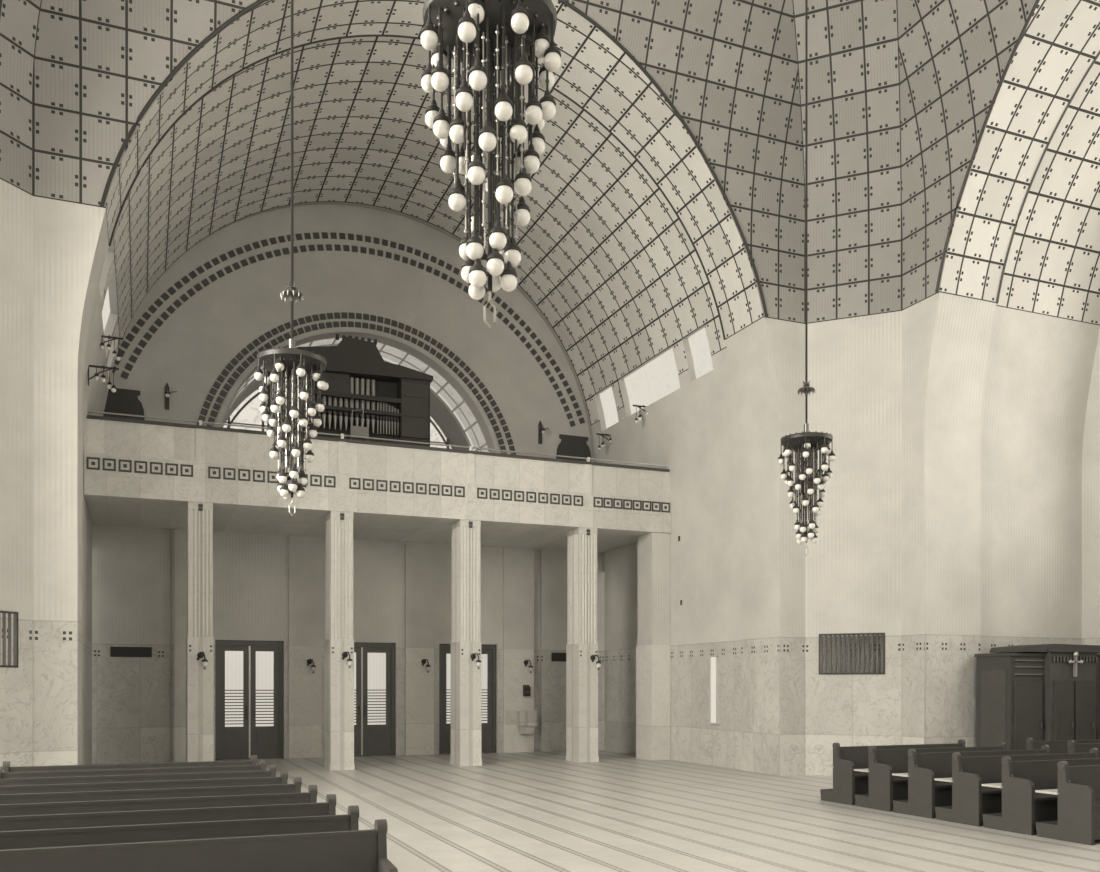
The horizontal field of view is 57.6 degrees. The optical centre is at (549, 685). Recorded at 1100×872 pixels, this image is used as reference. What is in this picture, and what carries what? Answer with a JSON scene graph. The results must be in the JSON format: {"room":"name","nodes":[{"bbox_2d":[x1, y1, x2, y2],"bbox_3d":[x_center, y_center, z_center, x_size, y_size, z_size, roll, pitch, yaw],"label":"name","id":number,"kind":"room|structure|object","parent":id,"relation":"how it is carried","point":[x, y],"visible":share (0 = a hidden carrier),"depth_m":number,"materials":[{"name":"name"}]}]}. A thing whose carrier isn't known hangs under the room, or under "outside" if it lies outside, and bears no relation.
{"room":"house of worship","nodes":[
{"label":"house of worship","id":0,"kind":"room"},
{"bbox_2d":[0,0,41,771],"bbox_3d":[-5.491,-6.964,13.037,5.657,17.528,1.853,0,0,23],"label":"wall","id":1,"kind":"structure","parent":0,"point":[19,19],"depth_m":14.71,"materials":[{"name":"paint"}]},
{"bbox_2d":[0,611,17,667],"bbox_3d":[-8.095,-0.680,14.157,0.061,0.820,1.270,0,0,23],"label":"air vent","id":2,"kind":"object","parent":1,"relation":"in","point":[15,614],"visible":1,"depth_m":14.60,"materials":[{"name":"metal"}]},
{"bbox_2d":[82,287,108,764],"bbox_3d":[-9.029,-2.576,19.811,0.362,8.752,7.090,0,0,-22],"label":"wall","id":3,"kind":"structure","parent":0,"point":[94,398],"depth_m":19.86,"materials":[{"name":"paint"}]},
{"bbox_2d":[88,365,118,392],"bbox_3d":[-8.195,-5.704,18.353,0.520,0.592,0.260,0,0,-22],"label":"lamp","id":4,"kind":"object","parent":3,"relation":"attached to","point":[96,375],"visible":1,"depth_m":18.37,"materials":[{"name":"metal"}]},
{"bbox_2d":[100,335,122,360],"bbox_3d":[-8.557,-6.624,19.394,0.520,0.592,0.260,0,0,-22],"label":"lamp","id":5,"kind":"object","parent":3,"relation":"attached to","point":[102,347],"visible":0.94,"depth_m":19.43,"materials":[{"name":"metal"}]},
{"bbox_2d":[92,523,603,763],"bbox_3d":[-4.626,-1.000,25.782,13.600,5.600,0.220,0,0,-22],"label":"wall","id":6,"kind":"structure","parent":0,"point":[133,567],"depth_m":24.60,"materials":[{"name":"paint"}]},
{"bbox_2d":[110,647,151,656],"bbox_3d":[-9.842,-0.800,23.505,0.900,0.240,0.035,0,0,-22],"label":"air vent","id":7,"kind":"object","parent":6,"relation":"in","point":[114,651],"visible":1,"depth_m":23.50,"materials":[{"name":"grey metal"}]},
{"bbox_2d":[174,529,186,761],"bbox_3d":[-8.642,-0.975,23.990,0.690,5.550,0.070,0,0,-22],"label":"trim","id":8,"kind":"structure","parent":6,"relation":"attached to","point":[180,535],"depth_m":23.88,"materials":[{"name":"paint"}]},
{"bbox_2d":[215,640,283,759],"bbox_3d":[-7.413,0.343,24.670,1.620,2.925,0.164,0,0,-22],"label":"door","id":9,"kind":"structure","parent":6,"relation":"in","point":[249,675],"depth_m":24.64,"materials":[{"name":"brown wood"}]},
{"bbox_2d":[288,535,320,757],"bbox_3d":[-6.130,-0.975,25.020,0.800,5.550,0.070,0,0,-22],"label":"pillar","id":10,"kind":"structure","parent":6,"relation":"attached to","point":[304,552],"depth_m":24.98,"materials":[{"name":"paint"}]},
{"bbox_2d":[307,659,315,672],"bbox_3d":[-5.959,-0.493,24.906,0.183,0.364,0.297,0,0,-44],"label":"wall sconce","id":11,"kind":"object","parent":6,"relation":"attached to","point":[309,661],"visible":1,"depth_m":24.85,"materials":[{"name":"metal"}]},
{"bbox_2d":[354,642,394,755],"bbox_3d":[-4.840,0.343,25.725,1.720,2.925,0.164,0,0,-22],"label":"door","id":12,"kind":"structure","parent":6,"relation":"in","point":[374,663],"depth_m":25.85,"materials":[{"name":"brown wood"}]},
{"bbox_2d":[405,542,433,754],"bbox_3d":[-3.409,-0.975,26.135,0.760,5.550,0.070,0,0,-22],"label":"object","id":13,"kind":"structure","parent":6,"relation":"attached to","point":[419,556],"depth_m":26.10,"materials":[{"name":"paint"}]},
{"bbox_2d":[421,659,430,672],"bbox_3d":[-3.239,-0.523,26.021,0.183,0.364,0.297,0,0,-44],"label":"wall sconce","id":14,"kind":"object","parent":6,"relation":"attached to","point":[423,661],"visible":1,"depth_m":25.97,"materials":[{"name":"metal"}]},
{"bbox_2d":[439,644,495,753],"bbox_3d":[-2.222,0.343,26.798,1.620,2.925,0.164,0,0,-22],"label":"door","id":15,"kind":"structure","parent":6,"relation":"in","point":[488,652],"depth_m":26.95,"materials":[{"name":"brown wood"}]},
{"bbox_2d":[503,547,533,752],"bbox_3d":[-0.856,-0.975,27.182,0.880,5.550,0.070,0,0,-22],"label":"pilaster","id":16,"kind":"structure","parent":6,"relation":"attached to","point":[518,563],"depth_m":27.13,"materials":[{"name":"paint"}]},
{"bbox_2d":[506,710,537,733],"bbox_3d":[-0.763,0.980,27.009,0.800,0.640,0.320,0,0,-22],"label":"basin","id":17,"kind":"object","parent":6,"relation":"attached to","point":[525,721],"visible":1,"depth_m":26.99,"materials":[{"name":"stone"}]},
{"bbox_2d":[523,685,530,695],"bbox_3d":[-0.629,0.125,27.156,0.170,0.310,0.150,0,0,-22],"label":"box","id":18,"kind":"object","parent":6,"relation":"attached to","point":[526,688],"visible":1,"depth_m":27.11,"materials":[{"name":"metal"}]},
{"bbox_2d":[524,660,532,672],"bbox_3d":[-0.592,-0.523,27.106,0.183,0.364,0.297,0,0,-44],"label":"wall sconce","id":19,"kind":"object","parent":6,"relation":"attached to","point":[525,661],"visible":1,"depth_m":27.05,"materials":[{"name":"metal"}]},
{"bbox_2d":[552,653,565,660],"bbox_3d":[0.465,-0.800,27.731,0.900,0.240,0.035,0,0,-22],"label":"air vent","id":20,"kind":"object","parent":6,"relation":"in","point":[555,656],"visible":0.36,"depth_m":27.63,"materials":[{"name":"grey metal"}]},
{"bbox_2d":[110,202,603,571],"bbox_3d":[-4.566,-7.813,25.634,13.600,9.225,0.300,0,0,-22],"label":"wall","id":21,"kind":"structure","parent":0,"point":[190,350],"depth_m":25.46,"materials":[{"name":"paint"}]},
{"bbox_2d":[103,388,144,419],"bbox_3d":[-10.089,-5.540,23.499,1.040,2.880,0.100,0,0,-22],"label":"door","id":22,"kind":"structure","parent":21,"relation":"in","point":[123,401],"depth_m":23.50,"materials":[{"name":"grey wood"}]},
{"bbox_2d":[165,383,176,409],"bbox_3d":[-9.022,-6.935,23.802,0.283,0.650,0.310,0,0,-22],"label":"sconce","id":23,"kind":"object","parent":21,"relation":"attached to","point":[167,393],"visible":1,"depth_m":23.88,"materials":[{"name":"metal"}]},
{"bbox_2d":[120,244,575,426],"bbox_3d":[-4.695,-9.250,25.738,11.692,4.050,0.030,0,0,-22],"label":"trim","id":24,"kind":"structure","parent":21,"relation":"attached to","point":[220,273],"depth_m":25.27,"materials":[{"name":"grey"}]},
{"bbox_2d":[112,232,584,423],"bbox_3d":[-4.685,-9.456,25.742,12.249,4.238,0.030,0,0,-22],"label":"trim","id":25,"kind":"structure","parent":21,"relation":"attached to","point":[185,279],"depth_m":25.28,"materials":[{"name":"grey"}]},
{"bbox_2d":[197,312,515,454],"bbox_3d":[-4.732,-7.699,25.723,8.389,3.732,0.030,0,0,-22],"label":"trim","id":26,"kind":"structure","parent":21,"relation":"attached to","point":[239,356],"depth_m":25.51,"materials":[{"name":"grey"}]},
{"bbox_2d":[207,321,506,453],"bbox_3d":[-4.750,-7.572,25.715,7.913,3.526,0.030,0,0,-22],"label":"trim","id":27,"kind":"structure","parent":21,"relation":"attached to","point":[245,364],"depth_m":25.56,"materials":[{"name":"grey"}]},
{"bbox_2d":[215,327,499,452],"bbox_3d":[-4.752,-7.290,25.693,7.560,3.780,0.050,0,0,-22],"label":"trim","id":28,"kind":"structure","parent":21,"relation":"attached to","point":[283,344],"depth_m":25.74,"materials":[{"name":"paint"}]},
{"bbox_2d":[538,420,548,443],"bbox_3d":[-0.140,-6.995,27.443,0.283,0.650,0.310,0,0,-22],"label":"sconce","id":29,"kind":"object","parent":21,"relation":"attached to","point":[541,431],"visible":1,"depth_m":27.53,"materials":[{"name":"metal"}]},
{"bbox_2d":[556,434,590,461],"bbox_3d":[0.663,-5.540,27.907,1.040,2.880,0.100,0,0,-22],"label":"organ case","id":30,"kind":"structure","parent":21,"relation":"in","point":[570,445],"depth_m":27.86,"materials":[{"name":"grey wood"}]},
{"bbox_2d":[221,332,494,452],"bbox_3d":[-5.349,-6.580,27.150,7.320,4.960,3.100,0,0,-22],"label":"window frame","id":31,"kind":"structure","parent":0,"point":[439,413],"depth_m":27.04,"materials":[{"name":"paint"}]},
{"bbox_2d":[223,388,451,448],"bbox_3d":[-5.915,-6.580,28.531,7.320,4.960,0.115,0,0,-22],"label":"window","id":32,"kind":"structure","parent":31,"relation":"in","point":[248,413],"depth_m":27.65,"materials":[{"name":"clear glass"}]},
{"bbox_2d":[220,337,489,451],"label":"window","id":33,"kind":"structure","parent":31,"relation":"in","point":[439,383],"depth_m":27.49,"materials":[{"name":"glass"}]},
{"bbox_2d":[101,37,728,435],"bbox_3d":[-3.164,-9.596,22.215,12.317,5.288,7.090,0,0,-22],"label":"ceiling","id":34,"kind":"structure","parent":0,"point":[607,261],"depth_m":22.06,"materials":[{"name":"tile"}]},
{"bbox_2d":[99,239,113,301],"bbox_3d":[-7.960,-7.455,17.768,0.383,1.006,0.980,0,0,-22],"label":"window","id":35,"kind":"structure","parent":34,"relation":"attached to","point":[110,252],"depth_m":18.23,"materials":[{"name":"glass"}]},
{"bbox_2d":[102,265,117,358],"bbox_3d":[-8.856,-7.455,19.952,0.383,1.006,2.800,0,0,-22],"label":"window","id":36,"kind":"structure","parent":34,"relation":"attached to","point":[110,308],"depth_m":20.79,"materials":[{"name":"glass"}]},
{"bbox_2d":[107,323,118,377],"bbox_3d":[-9.755,-7.455,22.145,0.383,1.006,1.060,0,0,-22],"label":"window","id":37,"kind":"structure","parent":34,"relation":"attached to","point":[110,358],"depth_m":22.64,"materials":[{"name":"glass"}]},
{"bbox_2d":[594,385,618,430],"bbox_3d":[1.579,-7.455,26.792,0.383,1.006,1.060,0,0,-22],"label":"window","id":38,"kind":"structure","parent":34,"relation":"attached to","point":[605,401],"depth_m":27.07,"materials":[{"name":"glass"}]},
{"bbox_2d":[619,346,679,417],"bbox_3d":[2.478,-7.455,24.599,0.383,1.006,2.800,0,0,-22],"label":"window","id":39,"kind":"structure","parent":34,"relation":"attached to","point":[658,377],"depth_m":24.75,"materials":[{"name":"glass"}]},
{"bbox_2d":[682,325,712,381],"bbox_3d":[3.374,-7.455,22.415,0.383,1.006,0.980,0,0,-22],"label":"window","id":40,"kind":"structure","parent":34,"relation":"attached to","point":[696,345],"depth_m":22.65,"materials":[{"name":"glass"}]},
{"bbox_2d":[33,0,804,775],"bbox_3d":[-0.525,-6.964,15.780,13.960,17.528,4.000,0,0,-22],"label":"wall","id":41,"kind":"structure","parent":0,"point":[729,68],"depth_m":15.55,"materials":[{"name":"paint"}]},
{"bbox_2d":[100,0,767,316],"bbox_3d":[-1.143,-9.761,17.285,12.142,4.834,0.795,0,0,-22],"label":"trim","id":42,"kind":"structure","parent":41,"relation":"attached to","point":[232,19],"depth_m":17.57,"materials":[{"name":"grey"}]},
{"bbox_2d":[77,0,779,775],"bbox_3d":[-1.413,-5.240,17.945,13.040,14.080,2.141,0,0,-22],"label":"arch","id":43,"kind":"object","parent":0,"point":[594,72],"depth_m":19.68,"materials":[{"name":"paint"}]},
{"bbox_2d":[109,34,725,339],"bbox_3d":[-1.819,-9.747,18.935,11.981,4.823,0.044,0,0,-22],"label":"trim","id":44,"kind":"structure","parent":43,"relation":"attached to","point":[372,35],"depth_m":18.18,"materials":[{"name":"grey"}]},
{"bbox_2d":[92,750,1099,871],"bbox_3d":[0.947,1.900,10.872,28.000,0.200,33.400,0,0,-22],"label":"floor","id":45,"kind":"structure","parent":0,"point":[537,811],"depth_m":12.90,"materials":[{"name":"stone"}]},
{"bbox_2d":[3,755,256,771],"bbox_3d":[-5.028,1.338,12.108,2.858,0.924,0.760,0,0,-22],"label":"pew","id":46,"kind":"object","parent":45,"relation":"on","point":[6,764],"visible":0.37,"depth_m":12.06,"materials":[{"name":"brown wood"}]},
{"bbox_2d":[0,760,265,778],"bbox_3d":[-4.699,1.338,11.346,2.858,0.924,0.760,0,0,-22],"label":"pew","id":47,"kind":"object","parent":45,"relation":"on","point":[262,767],"visible":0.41,"depth_m":11.32,"materials":[{"name":"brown wood"}]},
{"bbox_2d":[0,765,275,785],"bbox_3d":[-4.369,1.338,10.584,2.858,0.924,0.760,0,0,-22],"label":"pew","id":48,"kind":"object","parent":45,"relation":"on","point":[271,772],"visible":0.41,"depth_m":10.57,"materials":[{"name":"brown wood"}]},
{"bbox_2d":[0,770,287,793],"bbox_3d":[-4.040,1.338,9.822,2.858,0.924,0.760,0,0,-22],"label":"pew","id":49,"kind":"object","parent":45,"relation":"on","point":[77,787],"visible":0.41,"depth_m":9.83,"materials":[{"name":"brown wood"}]},
{"bbox_2d":[0,777,301,803],"bbox_3d":[-3.711,1.338,9.060,2.858,0.924,0.760,0,0,-22],"label":"pew","id":50,"kind":"object","parent":45,"relation":"on","point":[295,787],"visible":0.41,"depth_m":9.08,"materials":[{"name":"brown wood"}]},
{"bbox_2d":[0,785,317,815],"bbox_3d":[-3.381,1.338,8.297,2.858,0.924,0.760,0,0,-22],"label":"pew","id":51,"kind":"object","parent":45,"relation":"on","point":[310,796],"visible":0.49,"depth_m":8.33,"materials":[{"name":"brown wood"}]},
{"bbox_2d":[0,794,336,830],"bbox_3d":[-3.052,1.338,7.535,2.858,0.924,0.760,0,0,-22],"label":"pew","id":52,"kind":"object","parent":45,"relation":"on","point":[93,819],"visible":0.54,"depth_m":7.58,"materials":[{"name":"brown wood"}]},
{"bbox_2d":[0,805,358,849],"bbox_3d":[-2.723,1.338,6.774,2.858,0.924,0.760,0,0,-22],"label":"pew","id":53,"kind":"object","parent":45,"relation":"on","point":[38,838],"visible":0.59,"depth_m":6.84,"materials":[{"name":"brown wood"}]},
{"bbox_2d":[0,819,397,871],"bbox_3d":[-2.393,1.338,6.011,2.858,0.924,0.760,0,0,-22],"label":"pew","id":54,"kind":"object","parent":45,"relation":"on","point":[354,850],"visible":1,"depth_m":6.17,"materials":[{"name":"brown wood"}]},
{"bbox_2d":[186,501,213,761],"bbox_3d":[-7.244,-0.970,20.672,0.524,5.540,0.774,0,0,-22],"label":"column","id":55,"kind":"structure","parent":45,"relation":"on","point":[199,681],"depth_m":20.34,"materials":[{"name":"stone"}]},
{"bbox_2d":[197,652,207,668],"bbox_3d":[-7.036,-0.513,20.206,0.183,0.364,0.297,0,0,-44],"label":"wall sconce","id":56,"kind":"object","parent":55,"relation":"attached to","point":[204,661],"visible":1,"depth_m":20.15,"materials":[{"name":"metal"}]},
{"bbox_2d":[84,411,670,552],"bbox_3d":[-3.839,-4.574,23.862,13.020,1.668,4.130,0,0,-22],"label":"gallery","id":57,"kind":"object","parent":55,"relation":"on","point":[138,473],"visible":0.95,"depth_m":21.99,"materials":[{"name":"stone"}]},
{"bbox_2d":[350,409,368,440],"bbox_3d":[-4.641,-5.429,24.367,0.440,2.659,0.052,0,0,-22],"label":"music stand","id":58,"kind":"object","parent":57,"relation":"on","point":[354,430],"visible":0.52,"depth_m":24.34,"materials":[{"name":"grey"}]},
{"bbox_2d":[324,511,354,769],"bbox_3d":[-4.588,-0.970,21.761,0.524,5.540,0.774,0,0,-22],"label":"column","id":59,"kind":"structure","parent":45,"relation":"on","point":[339,678],"depth_m":21.45,"materials":[{"name":"stone"}]},
{"bbox_2d":[342,652,352,667],"bbox_3d":[-4.335,-0.553,21.313,0.183,0.364,0.297,0,0,-44],"label":"wall sconce","id":60,"kind":"object","parent":59,"relation":"attached to","point":[344,654],"visible":1,"depth_m":21.27,"materials":[{"name":"metal"}]},
{"bbox_2d":[450,519,481,765],"bbox_3d":[-1.923,-0.970,22.854,0.524,5.540,0.774,0,0,-22],"label":"column","id":61,"kind":"structure","parent":45,"relation":"on","point":[465,675],"depth_m":22.55,"materials":[{"name":"stone"}]},
{"bbox_2d":[470,653,480,668],"bbox_3d":[-1.670,-0.553,22.406,0.183,0.364,0.297,0,0,-44],"label":"wall sconce","id":62,"kind":"object","parent":61,"relation":"attached to","point":[473,656],"visible":1,"depth_m":22.35,"materials":[{"name":"metal"}]},
{"bbox_2d":[566,527,598,762],"bbox_3d":[0.769,-0.970,23.957,0.524,5.540,0.774,0,0,-22],"label":"column","id":63,"kind":"structure","parent":45,"relation":"on","point":[581,672],"depth_m":23.67,"materials":[{"name":"stone"}]},
{"bbox_2d":[590,655,600,669],"bbox_3d":[1.069,-0.553,23.529,0.183,0.364,0.297,0,0,-44],"label":"wall sconce","id":64,"kind":"object","parent":63,"relation":"attached to","point":[598,665],"visible":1,"depth_m":23.48,"materials":[{"name":"metal"}]},
{"bbox_2d":[819,739,965,804],"bbox_3d":[5.587,1.338,15.908,2.608,0.924,0.760,0,0,-22],"label":"pew","id":65,"kind":"object","parent":45,"relation":"on","point":[847,782],"visible":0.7,"depth_m":15.43,"materials":[{"name":"brown wood"}]},
{"bbox_2d":[854,742,1005,811],"bbox_3d":[5.898,1.338,15.150,2.608,0.924,0.760,0,0,-22],"label":"pew","id":66,"kind":"object","parent":45,"relation":"on","point":[884,787],"visible":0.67,"depth_m":14.67,"materials":[{"name":"brown wood"}]},
{"bbox_2d":[892,745,1049,818],"bbox_3d":[6.209,1.338,14.391,2.608,0.924,0.760,0,0,-22],"label":"pew","id":67,"kind":"object","parent":45,"relation":"on","point":[925,793],"visible":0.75,"depth_m":13.93,"materials":[{"name":"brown wood"}]},
{"bbox_2d":[934,748,1098,826],"bbox_3d":[6.520,1.338,13.632,2.608,0.924,0.760,0,0,-22],"label":"pew","id":68,"kind":"object","parent":45,"relation":"on","point":[970,799],"visible":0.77,"depth_m":13.18,"materials":[{"name":"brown wood"}]},
{"bbox_2d":[974,644,1099,749],"bbox_3d":[9.828,0.500,19.458,3.010,2.600,1.090,0,0,-22],"label":"confessional","id":69,"kind":"object","parent":45,"relation":"on","point":[1039,692],"visible":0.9,"depth_m":18.91,"materials":[{"name":"brown wood"}]},
{"bbox_2d":[982,756,1099,835],"bbox_3d":[6.831,1.338,12.874,2.608,0.924,0.760,0,0,-22],"label":"pew","id":70,"kind":"object","parent":45,"relation":"on","point":[1022,807],"visible":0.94,"depth_m":12.38,"materials":[{"name":"brown wood"}]},
{"bbox_2d":[1026,738,1099,753],"bbox_3d":[9.598,1.338,17.553,3.238,0.924,0.760,0,0,-22],"label":"pew","id":71,"kind":"object","parent":45,"relation":"on","point":[1060,746],"visible":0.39,"depth_m":17.16,"materials":[{"name":"brown wood"}]},
{"bbox_2d":[1035,761,1099,845],"bbox_3d":[7.142,1.338,12.115,2.608,0.924,0.760,0,0,-22],"label":"pew","id":72,"kind":"object","parent":45,"relation":"on","point":[1078,791],"visible":1,"depth_m":11.58,"materials":[{"name":"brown wood"}]},
{"bbox_2d":[1067,740,1099,757],"bbox_3d":[9.909,1.338,16.794,3.238,0.924,0.760,0,0,-22],"label":"pew","id":73,"kind":"object","parent":45,"relation":"on","point":[1072,747],"visible":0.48,"depth_m":16.26,"materials":[{"name":"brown wood"}]},
{"bbox_2d":[593,361,740,768],"bbox_3d":[2.701,-2.576,24.620,0.362,8.752,7.090,0,0,-22],"label":"wall","id":74,"kind":"structure","parent":0,"point":[692,430],"depth_m":23.47,"materials":[{"name":"paint"}]},
{"bbox_2d":[596,433,611,450],"bbox_3d":[1.474,-6.604,26.878,0.520,0.592,0.260,0,0,-22],"label":"lamp","id":75,"kind":"object","parent":74,"relation":"attached to","point":[602,435],"visible":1,"depth_m":26.81,"materials":[{"name":"metal"}]},
{"bbox_2d":[633,405,647,423],"bbox_3d":[2.298,-6.824,24.947,0.520,0.592,0.260,0,0,-22],"label":"lamp","id":76,"kind":"object","parent":74,"relation":"attached to","point":[638,406],"visible":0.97,"depth_m":24.87,"materials":[{"name":"metal"}]},
{"bbox_2d":[636,532,670,759],"bbox_3d":[2.551,-0.970,24.753,0.520,5.540,0.830,0,0,-22],"label":"column","id":77,"kind":"structure","parent":74,"relation":"attached to","point":[653,650],"depth_m":24.42,"materials":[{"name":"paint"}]},
{"bbox_2d":[707,655,719,724],"bbox_3d":[3.697,0.090,22.602,0.070,1.560,0.420,0,0,-22],"label":"window","id":78,"kind":"structure","parent":74,"relation":"in","point":[713,660],"depth_m":22.63,"materials":[{"name":"grey glass"}]},
{"bbox_2d":[792,0,901,775],"bbox_3d":[4.937,-6.964,17.312,1.853,17.528,5.657,0,0,23],"label":"wall","id":79,"kind":"structure","parent":0,"point":[853,570],"depth_m":19.81,"materials":[{"name":"paint"}]},
{"bbox_2d":[819,633,884,674],"bbox_3d":[6.009,-0.640,19.929,1.270,0.820,0.061,0,0,23],"label":"air vent","id":80,"kind":"object","parent":79,"relation":"in","point":[880,650],"visible":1,"depth_m":19.91,"materials":[{"name":"metal"}]},
{"bbox_2d":[897,0,1035,744],"bbox_3d":[7.680,-6.964,12.347,4.000,17.528,13.960,0,0,-22],"label":"wall","id":81,"kind":"structure","parent":0,"point":[954,55],"depth_m":18.73,"materials":[{"name":"paint"}]},
{"bbox_2d":[935,0,1039,292],"bbox_3d":[9.185,-9.761,12.964,0.795,4.834,12.142,0,0,-22],"label":"trim","id":82,"kind":"structure","parent":81,"relation":"attached to","point":[1036,1],"depth_m":17.65,"materials":[{"name":"grey"}]},
{"bbox_2d":[924,0,1099,746],"bbox_3d":[9.845,-5.240,13.234,2.141,14.080,13.040,0,0,-22],"label":"arch","id":83,"kind":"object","parent":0,"point":[1060,41],"depth_m":19.01,"materials":[{"name":"paint"}]},
{"bbox_2d":[981,306,1099,653],"bbox_3d":[9.786,-2.770,20.022,2.900,9.140,0.434,0,0,-22],"label":"wall","id":84,"kind":"structure","parent":0,"point":[1039,369],"depth_m":20.16,"materials":[{"name":"paint"}]},
{"bbox_2d":[996,51,1099,302],"bbox_3d":[10.835,-9.747,13.640,0.044,4.823,11.981,0,0,-22],"label":"trim","id":85,"kind":"structure","parent":84,"relation":"attached to","point":[1098,54],"depth_m":18.31,"materials":[{"name":"grey"}]},
{"bbox_2d":[996,55,1099,325],"bbox_3d":[12.177,-9.790,14.190,2.900,4.900,12.173,0,0,-22],"label":"ceiling","id":86,"kind":"structure","parent":0,"point":[1052,268],"depth_m":19.19,"materials":[{"name":"tile"}]},
{"bbox_2d":[1082,330,1099,644],"bbox_3d":[13.639,-5.376,14.790,0.260,14.352,14.600,0,0,-22],"label":"wall","id":87,"kind":"structure","parent":0,"point":[1090,449],"depth_m":20.56,"materials":[{"name":"paint"}]},
{"label":"ceiling","id":88,"kind":"structure","parent":0,"visible":0},
{"bbox_2d":[254,0,328,514],"bbox_3d":[-2.914,-8.826,11.299,0.781,13.805,0.782,0,0,-7],"label":"chandelier","id":89,"kind":"object","parent":88,"relation":"hanging from","point":[297,365],"visible":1,"depth_m":11.18,"materials":[{"name":"glass"}]},
{"bbox_2d":[421,0,560,327],"bbox_3d":[-0.342,-8.946,5.700,0.781,13.805,0.782,0,0,-7],"label":"chandelier","id":90,"kind":"object","parent":88,"relation":"hanging from","point":[499,44],"visible":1,"depth_m":5.59,"materials":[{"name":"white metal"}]},
{"bbox_2d":[778,0,834,555],"bbox_3d":[3.847,-8.846,15.001,0.781,13.805,0.782,0,0,-7],"label":"chandelier","id":91,"kind":"object","parent":88,"relation":"hanging from","point":[807,443],"visible":1,"depth_m":14.91,"materials":[{"name":"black metal"}]},
{"bbox_3d":[-5.230,-4.000,27.253,13.600,0.200,3.200,0,0,-22],"label":"floor","id":92,"kind":"structure","parent":0,"visible":0},
{"bbox_2d":[265,334,432,446],"bbox_3d":[-5.150,-6.460,25.675,4.110,4.720,1.180,0,0,-22],"label":"pipe organ","id":93,"kind":"object","parent":92,"relation":"on","point":[394,399],"visible":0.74,"depth_m":25.46,"materials":[{"name":"brown wood"}]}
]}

